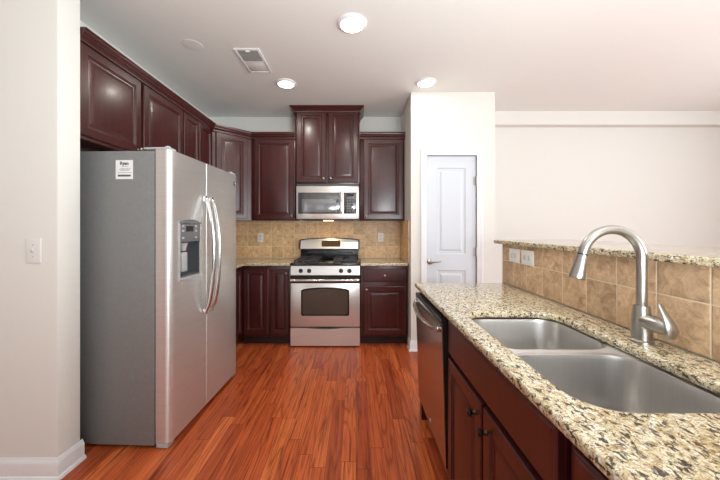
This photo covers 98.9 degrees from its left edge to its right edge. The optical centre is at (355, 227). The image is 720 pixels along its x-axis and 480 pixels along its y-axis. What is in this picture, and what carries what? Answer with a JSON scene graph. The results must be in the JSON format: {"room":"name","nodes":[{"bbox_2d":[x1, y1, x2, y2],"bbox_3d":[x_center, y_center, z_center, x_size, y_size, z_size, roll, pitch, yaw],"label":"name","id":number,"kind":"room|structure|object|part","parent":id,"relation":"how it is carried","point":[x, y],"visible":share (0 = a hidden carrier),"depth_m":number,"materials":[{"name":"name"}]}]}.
{"room":"kitchen","nodes":[
{"label":"kitchen","id":0,"kind":"room"},
{"bbox_2d":[0,0,79,457],"bbox_3d":[-2.275,-0.070,1.665,1.450,2.740,0.130,0,0,0],"label":"wall","id":1,"kind":"structure","parent":0,"point":[40,39],"depth_m":1.60,"materials":[{"name":"white paint"}]},
{"bbox_2d":[26,238,41,262],"bbox_3d":[-1.672,0.118,1.591,0.080,0.130,0.017,0,0,0],"label":"light switch","id":2,"kind":"object","parent":1,"relation":"attached to","point":[33,245],"visible":1,"depth_m":1.59,"materials":[{"name":"white plastic"}]},
{"bbox_2d":[0,439,86,479],"bbox_3d":[-2.262,1.246,1.658,1.476,0.108,0.168,0,0,0],"label":"baseboard","id":3,"kind":"structure","parent":1,"relation":"attached to","point":[58,468],"depth_m":1.59,"materials":[{"name":"white paint"}]},
{"bbox_2d":[80,20,208,117],"bbox_3d":[-1.960,-0.070,2.865,0.100,2.740,2.270,0,0,0],"label":"wall","id":4,"kind":"structure","parent":0,"point":[82,24],"depth_m":2.61,"materials":[{"name":"white paint"}]},
{"bbox_2d":[80,41,182,153],"bbox_3d":[-1.718,-0.800,2.264,0.379,0.570,1.056,0,0,0],"label":"upper cabinet","id":5,"kind":"object","parent":4,"relation":"attached to","point":[119,112],"visible":0.45,"depth_m":2.03,"materials":[{"name":"brown wood"}]},
{"bbox_3d":[-1.569,-0.795,1.989,0.020,0.525,0.496,0,0,0],"label":"door","id":6,"kind":"part","parent":5,"relation":"part of","materials":[{"name":"brown wood"}]},
{"bbox_3d":[-1.569,-0.795,2.526,0.020,0.525,0.518,0,0,0],"label":"door","id":7,"kind":"part","parent":5,"relation":"part of","materials":[{"name":"brown wood"}]},
{"bbox_2d":[182,110,211,165],"bbox_3d":[-1.718,-0.588,3.077,0.379,0.995,0.562,0,0,0],"label":"upper cabinet","id":8,"kind":"object","parent":4,"relation":"attached to","point":[197,137],"visible":0.12,"depth_m":3.02,"materials":[{"name":"brown wood"}]},
{"bbox_3d":[-1.569,-0.582,2.940,0.020,0.953,0.270,0,0,0],"label":"door","id":9,"kind":"part","parent":8,"relation":"part of","materials":[{"name":"brown wood"}]},
{"bbox_3d":[-1.569,-0.582,3.214,0.020,0.953,0.268,0,0,0],"label":"door","id":10,"kind":"part","parent":8,"relation":"part of","materials":[{"name":"brown wood"}]},
{"bbox_2d":[61,334,447,479],"bbox_3d":[1.000,1.350,0.500,8.200,0.100,7.200,0,0,0],"label":"floor","id":11,"kind":"structure","parent":0,"point":[286,412],"depth_m":2.01,"materials":[{"name":"red wood"}]},
{"bbox_2d":[80,146,235,447],"bbox_3d":[-1.392,0.402,2.277,0.819,1.784,0.925,0,0,2],"label":"refrigerator","id":12,"kind":"object","parent":11,"relation":"on","point":[158,224],"visible":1,"depth_m":1.82,"materials":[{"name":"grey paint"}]},
{"bbox_3d":[-1.124,0.401,2.007,0.085,1.726,0.406,0,0,2],"label":"freezer door","id":13,"kind":"part","parent":12,"relation":"part of","materials":[{"name":"metal"}]},
{"bbox_3d":[-1.111,0.017,2.007,0.081,0.142,0.243,0,0,2],"label":"control panel","id":14,"kind":"part","parent":12,"relation":"part of","materials":[{"name":"grey plastic"}]},
{"bbox_3d":[-1.030,0.189,2.168,0.088,0.830,0.026,0,0,2],"label":"door handle","id":15,"kind":"part","parent":12,"relation":"part of","materials":[{"name":"metal"}]},
{"bbox_3d":[-1.027,0.189,2.251,0.088,0.830,0.026,0,0,2],"label":"door handle","id":16,"kind":"part","parent":12,"relation":"part of","materials":[{"name":"metal"}]},
{"bbox_3d":[-1.105,0.401,2.471,0.085,1.726,0.514,0,0,2],"label":"fridge door","id":17,"kind":"part","parent":12,"relation":"part of","materials":[{"name":"metal"}]},
{"bbox_2d":[236,267,241,340],"bbox_3d":[-1.562,0.859,3.111,0.686,0.882,0.590,0,0,0],"label":"base cabinet","id":18,"kind":"object","parent":11,"relation":"on","point":[238,270],"visible":0.08,"depth_m":3.30,"materials":[{"name":"brown wood"}]},
{"bbox_2d":[236,258,296,267],"bbox_3d":[-1.315,0.401,3.397,1.186,0.030,1.174,0,0,0],"label":"countertop","id":19,"kind":"structure","parent":18,"relation":"on","point":[240,262],"depth_m":3.55,"materials":[{"name":"stone"}]},
{"bbox_2d":[242,265,290,342],"bbox_3d":[-0.996,0.859,3.671,0.543,0.882,0.625,0,0,0],"label":"base cabinet","id":20,"kind":"object","parent":11,"relation":"on","point":[266,290],"visible":0.86,"depth_m":3.39,"materials":[{"name":"brown wood"}]},
{"bbox_3d":[-1.104,0.810,3.400,0.268,0.710,0.020,0,0,0],"label":"door","id":21,"kind":"part","parent":20,"relation":"part of","materials":[{"name":"brown wood"}]},
{"bbox_3d":[-0.838,0.810,3.400,0.196,0.710,0.020,0,0,0],"label":"door","id":22,"kind":"part","parent":20,"relation":"part of","materials":[{"name":"brown wood"}]},
{"bbox_2d":[290,238,359,345],"bbox_3d":[-0.336,0.706,3.632,0.758,1.164,0.686,0,0,0],"label":"gas range","id":23,"kind":"object","parent":11,"relation":"on","point":[325,280],"visible":1,"depth_m":3.35,"materials":[{"name":"silver metal"}]},
{"bbox_3d":[-0.336,0.563,3.322,0.750,0.030,0.066,0,0,0],"label":"handle","id":24,"kind":"part","parent":23,"relation":"part of","materials":[{"name":"metal"}]},
{"bbox_3d":[-0.336,0.838,3.371,0.753,0.473,0.046,0,0,0],"label":"oven door","id":25,"kind":"part","parent":23,"relation":"part of","materials":[{"name":"metal"}]},
{"bbox_3d":[-0.336,1.185,3.372,0.753,0.194,0.044,0,0,0],"label":"drawer","id":26,"kind":"part","parent":23,"relation":"part of","materials":[{"name":"metal"}]},
{"bbox_3d":[-0.336,0.558,3.375,0.755,0.084,0.038,0,0,0],"label":"door trim","id":27,"kind":"part","parent":23,"relation":"part of","materials":[{"name":"silver metal"}]},
{"bbox_2d":[291,258,359,265],"bbox_3d":[-0.336,0.399,3.632,0.755,0.030,0.555,0,0,0],"label":"cooktop","id":28,"kind":"object","parent":23,"relation":"in","point":[322,261],"depth_m":3.38,"materials":[{"name":"black metal"}]},
{"bbox_3d":[-0.336,0.465,3.376,0.755,0.099,0.036,0,0,0],"label":"control panel","id":29,"kind":"part","parent":23,"relation":"part of","materials":[{"name":"metal"}]},
{"bbox_2d":[360,265,406,342],"bbox_3d":[0.310,0.859,3.671,0.518,0.882,0.625,0,0,0],"label":"base cabinet","id":30,"kind":"object","parent":11,"relation":"on","point":[383,289],"visible":0.97,"depth_m":3.39,"materials":[{"name":"brown wood"}]},
{"bbox_2d":[360,258,407,265],"bbox_3d":[0.310,0.401,3.675,0.520,0.030,0.619,0,0,0],"label":"countertop","id":31,"kind":"structure","parent":30,"relation":"on","point":[363,261],"depth_m":3.45,"materials":[{"name":"stone"}]},
{"bbox_3d":[0.315,0.522,3.400,0.470,0.145,0.020,0,0,0],"label":"drawer","id":32,"kind":"part","parent":30,"relation":"part of","materials":[{"name":"brown wood"}]},
{"bbox_3d":[0.315,0.910,3.400,0.454,0.530,0.020,0,0,0],"label":"door","id":33,"kind":"part","parent":30,"relation":"part of","materials":[{"name":"brown wood"}]},
{"bbox_2d":[420,400,427,419],"bbox_3d":[0.725,0.859,2.112,0.560,0.882,0.055,0,0,0],"label":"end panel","id":34,"kind":"object","parent":11,"relation":"on","point":[422,412],"visible":0.14,"depth_m":2.08,"materials":[{"name":"brown wood"}]},
{"bbox_2d":[413,292,450,472],"bbox_3d":[0.673,0.862,1.762,0.644,0.876,0.629,0,0,0],"label":"dishwasher","id":35,"kind":"object","parent":11,"relation":"on","point":[432,325],"visible":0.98,"depth_m":1.61,"materials":[{"name":"silver metal"}]},
{"bbox_3d":[0.376,0.496,1.762,0.051,0.042,0.573,0,0,0],"label":"handle","id":36,"kind":"part","parent":35,"relation":"part of","materials":[{"name":"metal"}]},
{"bbox_2d":[448,318,570,479],"bbox_3d":[0.700,0.859,1.045,0.611,0.882,0.788,0,0,0],"label":"base cabinet","id":37,"kind":"object","parent":11,"relation":"on","point":[495,432],"visible":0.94,"depth_m":0.97,"materials":[{"name":"brown wood"}]},
{"bbox_3d":[0.434,0.887,1.238,0.020,0.575,0.376,0,0,0],"label":"door","id":38,"kind":"part","parent":37,"relation":"part of","materials":[{"name":"brown wood"}]},
{"bbox_3d":[0.409,0.655,1.095,0.030,0.029,0.029,0,0,0],"label":"knob","id":39,"kind":"part","parent":37,"relation":"part of","materials":[{"name":"brown metal"}]},
{"bbox_3d":[0.409,0.665,1.000,0.030,0.029,0.029,0,0,0],"label":"knob","id":40,"kind":"part","parent":37,"relation":"part of","materials":[{"name":"brown metal"}]},
{"bbox_3d":[0.434,0.887,0.848,0.020,0.575,0.368,0,0,0],"label":"door","id":41,"kind":"part","parent":37,"relation":"part of","materials":[{"name":"brown wood"}]},
{"bbox_2d":[571,442,608,479],"bbox_3d":[0.700,0.859,0.153,0.611,0.882,0.968,0,0,0],"label":"base cabinet","id":42,"kind":"object","parent":11,"relation":"on","point":[582,468],"visible":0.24,"depth_m":0.58,"materials":[{"name":"brown wood"}]},
{"bbox_2d":[414,283,719,479],"bbox_3d":[0.728,0.401,0.915,0.632,0.030,2.510,0,0,0],"label":"countertop","id":43,"kind":"structure","parent":42,"relation":"on","point":[622,445],"depth_m":0.70,"materials":[{"name":"stone"}]},
{"bbox_2d":[472,318,719,412],"bbox_3d":[0.695,0.528,1.047,0.476,0.220,0.816,0,0,0],"label":"sink","id":44,"kind":"object","parent":43,"relation":"in","point":[588,369],"visible":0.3,"depth_m":1.02,"materials":[{"name":"metal"}]},
{"bbox_3d":[0.695,0.512,1.243,0.430,0.189,0.374,0,0,0],"label":"bowl","id":45,"kind":"part","parent":44,"relation":"part of","materials":[{"name":"metal"}]},
{"bbox_3d":[0.695,0.522,0.839,0.430,0.209,0.390,0,0,0],"label":"bowl","id":46,"kind":"part","parent":44,"relation":"part of","materials":[{"name":"metal"}]},
{"bbox_2d":[568,225,679,344],"bbox_3d":[0.866,0.188,1.014,0.278,0.395,0.134,0,0,0],"label":"faucet","id":47,"kind":"object","parent":43,"relation":"on","point":[643,324],"visible":1,"depth_m":1.03,"materials":[{"name":"silver metal"}]},
{"bbox_3d":[0.872,0.126,1.048,0.230,0.272,0.030,0,0,0],"label":"spout","id":48,"kind":"part","parent":47,"relation":"part of","materials":[{"name":"silver metal"}]},
{"bbox_3d":[0.980,0.294,0.965,0.045,0.106,0.036,0,0,0],"label":"lever","id":49,"kind":"part","parent":47,"relation":"part of","materials":[{"name":"silver metal"}]},
{"bbox_2d":[209,117,400,220],"bbox_3d":[-0.714,-0.070,4.050,2.593,2.740,0.100,0,0,0],"label":"wall","id":50,"kind":"structure","parent":0,"point":[252,124],"depth_m":4.00,"materials":[{"name":"white paint"}]},
{"bbox_2d":[212,130,251,220],"bbox_3d":[-1.580,-0.588,3.679,0.656,0.995,0.636,0,0,0],"label":"upper cabinet","id":51,"kind":"object","parent":50,"relation":"attached to","point":[230,153],"visible":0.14,"depth_m":3.56,"materials":[{"name":"brown wood"}]},
{"bbox_2d":[80,27,294,138],"bbox_3d":[-1.426,-1.097,2.820,0.661,0.074,2.104,0,0,23],"label":"crown molding","id":52,"kind":"structure","parent":51,"relation":"attached to","point":[87,36],"depth_m":2.40,"materials":[{"name":"brown wood"}]},
{"bbox_2d":[252,139,299,220],"bbox_3d":[-0.991,-0.588,3.818,0.520,0.995,0.359,0,0,0],"label":"upper cabinet","id":53,"kind":"object","parent":50,"relation":"attached to","point":[273,160],"visible":0.98,"depth_m":3.67,"materials":[{"name":"brown wood"}]},
{"bbox_2d":[236,221,399,268],"bbox_3d":[-0.663,0.306,3.992,2.467,0.788,0.013,0,0,0],"label":"tile backsplash","id":54,"kind":"structure","parent":50,"relation":"attached to","point":[281,239],"depth_m":3.99,"materials":[{"name":"tile"}]},
{"bbox_2d":[257,233,262,241],"bbox_3d":[-1.237,0.125,3.981,0.073,0.118,0.008,0,0,0],"label":"wall outlet","id":55,"kind":"object","parent":54,"relation":"attached to","point":[259,235],"visible":1,"depth_m":3.98,"materials":[{"name":"white plastic"}]},
{"bbox_2d":[378,233,382,241],"bbox_3d":[0.320,0.120,3.981,0.071,0.116,0.008,0,0,0],"label":"wall outlet","id":56,"kind":"object","parent":54,"relation":"attached to","point":[380,235],"visible":1,"depth_m":3.98,"materials":[{"name":"white plastic"}]},
{"bbox_2d":[289,105,363,184],"bbox_3d":[-0.342,-0.980,3.799,0.873,0.914,0.396,0,0,0],"label":"upper cabinet","id":57,"kind":"object","parent":50,"relation":"attached to","point":[327,137],"visible":0.99,"depth_m":3.65,"materials":[{"name":"brown wood"}]},
{"bbox_3d":[-0.531,-0.964,3.662,0.350,0.848,0.020,0,0,0],"label":"door","id":58,"kind":"part","parent":57,"relation":"part of","materials":[{"name":"brown wood"}]},
{"bbox_3d":[-0.342,-1.401,3.799,0.873,0.073,0.396,0,0,0],"label":"crown moulding","id":59,"kind":"part","parent":57,"relation":"part of","materials":[{"name":"brown wood"}]},
{"bbox_2d":[296,184,358,220],"bbox_3d":[-0.330,-0.299,3.760,0.729,0.426,0.445,0,0,0],"label":"microwave","id":60,"kind":"object","parent":57,"relation":"attached to","point":[314,202],"visible":1,"depth_m":3.58,"materials":[{"name":"grey metal"}]},
{"bbox_3d":[-0.169,-0.290,3.558,0.031,0.260,0.040,0,0,0],"label":"handle","id":61,"kind":"part","parent":60,"relation":"part of","materials":[{"name":"metal"}]},
{"bbox_3d":[-0.068,-0.288,3.577,0.146,0.247,0.002,0,0,0],"label":"control panel","id":62,"kind":"part","parent":60,"relation":"part of","materials":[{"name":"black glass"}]},
{"bbox_3d":[-0.153,-0.964,3.662,0.350,0.848,0.020,0,0,0],"label":"door","id":63,"kind":"part","parent":57,"relation":"part of","materials":[{"name":"brown wood"}]},
{"bbox_2d":[360,139,403,220],"bbox_3d":[0.314,-0.588,3.818,0.533,0.995,0.359,0,0,0],"label":"upper cabinet","id":64,"kind":"object","parent":50,"relation":"attached to","point":[381,160],"visible":0.98,"depth_m":3.67,"materials":[{"name":"brown wood"}]},
{"bbox_2d":[360,132,404,138],"bbox_3d":[0.314,-1.097,3.650,0.534,0.074,0.038,0,0,0],"label":"crown molding","id":65,"kind":"structure","parent":64,"relation":"attached to","point":[363,135],"depth_m":3.65,"materials":[{"name":"brown wood"}]},
{"bbox_2d":[80,0,719,116],"bbox_3d":[1.000,-1.490,0.500,8.200,0.100,7.200,0,0,0],"label":"ceiling","id":66,"kind":"structure","parent":0,"point":[534,55],"depth_m":2.47,"materials":[{"name":"white paint"}]},
{"bbox_2d":[181,39,202,50],"bbox_3d":[-1.287,-1.438,2.425,0.152,0.002,0.152,0,0,0],"label":"cover plate","id":67,"kind":"object","parent":66,"relation":"attached to","point":[190,44],"visible":1,"depth_m":2.42,"materials":[{"name":"white paint"}]},
{"bbox_2d":[233,48,271,72],"bbox_3d":[-0.880,-1.431,2.655,0.210,0.017,0.380,0,0,0],"label":"ceiling vent","id":68,"kind":"object","parent":66,"relation":"in","point":[252,59],"visible":1,"depth_m":2.63,"materials":[{"name":"white metal"}]},
{"bbox_3d":[-0.880,-1.435,2.741,0.158,0.005,0.155,0,0,0],"label":"damper plate","id":69,"kind":"part","parent":68,"relation":"part of","materials":[{"name":"white plastic"}]},
{"bbox_2d":[276,78,295,88],"bbox_3d":[-0.695,-1.429,3.060,0.200,0.022,0.200,0,0,0],"label":"recessed light","id":70,"kind":"object","parent":66,"relation":"in","point":[286,83],"visible":1,"depth_m":3.03,"materials":[{"name":"white paint"}]},
{"bbox_2d":[337,13,366,33],"bbox_3d":[-0.028,-1.429,2.165,0.210,0.022,0.210,0,0,0],"label":"recessed light","id":71,"kind":"object","parent":66,"relation":"in","point":[351,23],"visible":1,"depth_m":2.14,"materials":[{"name":"white paint"}]},
{"bbox_2d":[416,77,435,87],"bbox_3d":[0.690,-1.429,3.040,0.200,0.022,0.200,0,0,0],"label":"recessed light","id":72,"kind":"object","parent":66,"relation":"in","point":[425,82],"visible":1,"depth_m":3.01,"materials":[{"name":"white paint"}]},
{"bbox_2d":[401,98,408,342],"bbox_3d":[0.628,-0.070,3.683,0.090,2.740,0.635,0,0,0],"label":"wall","id":73,"kind":"structure","parent":0,"point":[405,115],"depth_m":3.56,"materials":[{"name":"white paint"}]},
{"bbox_2d":[400,220,408,262],"bbox_3d":[0.577,0.148,3.683,0.012,0.473,0.630,0,0,0],"label":"tile backsplash","id":74,"kind":"structure","parent":73,"relation":"attached to","point":[404,225],"depth_m":3.63,"materials":[{"name":"tile"}]},
{"bbox_2d":[409,92,494,339],"bbox_3d":[1.028,-0.070,3.315,0.890,2.740,0.100,0,0,0],"label":"wall","id":75,"kind":"structure","parent":0,"point":[437,120],"depth_m":3.27,"materials":[{"name":"white paint"}]},
{"bbox_2d":[407,337,416,351],"bbox_3d":[0.624,1.246,3.302,0.133,0.108,0.126,0,0,0],"label":"baseboard","id":76,"kind":"structure","parent":75,"relation":"attached to","point":[412,344],"depth_m":3.25,"materials":[{"name":"white paint"}]},
{"bbox_2d":[427,156,476,282],"bbox_3d":[1.018,0.264,3.265,0.528,2.053,0.094,0,0,0],"label":"door","id":77,"kind":"structure","parent":75,"relation":"in","point":[451,180],"depth_m":3.28,"materials":[{"name":"white paint"}]},
{"bbox_3d":[0.825,0.355,3.248,0.142,0.066,0.059,0,0,0],"label":"handle","id":78,"kind":"part","parent":77,"relation":"part of","materials":[{"name":"silver metal"}]},
{"bbox_2d":[421,149,482,282],"bbox_3d":[1.014,0.234,3.254,0.659,2.133,0.021,0,0,0],"label":"trim","id":79,"kind":"structure","parent":75,"relation":"attached to","point":[424,152],"depth_m":3.25,"materials":[{"name":"white paint"}]},
{"bbox_2d":[495,127,719,282],"bbox_3d":[3.236,-0.070,3.950,3.527,2.740,0.100,0,0,0],"label":"wall","id":80,"kind":"structure","parent":0,"point":[661,185],"depth_m":3.90,"materials":[{"name":"white paint"}]},
{"bbox_2d":[495,111,719,126],"bbox_3d":[3.236,-1.357,3.845,3.527,0.167,0.110,0,0,0],"label":"trim","id":81,"kind":"structure","parent":80,"relation":"attached to","point":[502,118],"depth_m":3.79,"materials":[{"name":"white paint"}]},
{"bbox_2d":[505,283,719,363],"bbox_3d":[1.122,0.708,0.932,0.126,1.185,2.545,0,0,0],"label":"wall","id":82,"kind":"structure","parent":0,"point":[505,283],"depth_m":1.23,"materials":[{"name":"white paint"}]},
{"bbox_2d":[502,244,503,282],"bbox_3d":[1.053,0.708,2.200,0.014,1.185,0.010,0,0,0],"label":"trim","id":83,"kind":"structure","parent":82,"relation":"attached to","point":[502,244],"depth_m":2.20,"materials":[{"name":"white paint"}]},
{"bbox_2d":[494,240,719,267],"bbox_3d":[1.302,0.100,0.938,0.567,0.029,2.675,0,0,0],"label":"bar","id":84,"kind":"object","parent":82,"relation":"on","point":[687,255],"visible":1,"depth_m":1.24,"materials":[{"name":"stone"}]},
{"bbox_2d":[503,244,719,361],"bbox_3d":[1.052,0.250,0.927,0.014,0.270,2.535,0,0,0],"label":"tile backsplash","id":85,"kind":"structure","parent":82,"relation":"attached to","point":[690,294],"depth_m":1.19,"materials":[{"name":"tile"}]},
{"bbox_2d":[509,248,519,263],"bbox_3d":[1.040,0.182,2.030,0.009,0.090,0.128,0,0,0],"label":"wall outlet","id":86,"kind":"object","parent":85,"relation":"attached to","point":[514,254],"visible":1,"depth_m":2.02,"materials":[{"name":"white plastic"}]},
{"bbox_2d":[521,250,533,266],"bbox_3d":[1.041,0.182,1.874,0.008,0.090,0.132,0,0,0],"label":"wall outlet","id":87,"kind":"object","parent":85,"relation":"attached to","point":[527,257],"visible":1,"depth_m":1.87,"materials":[{"name":"white plastic"}]}
]}

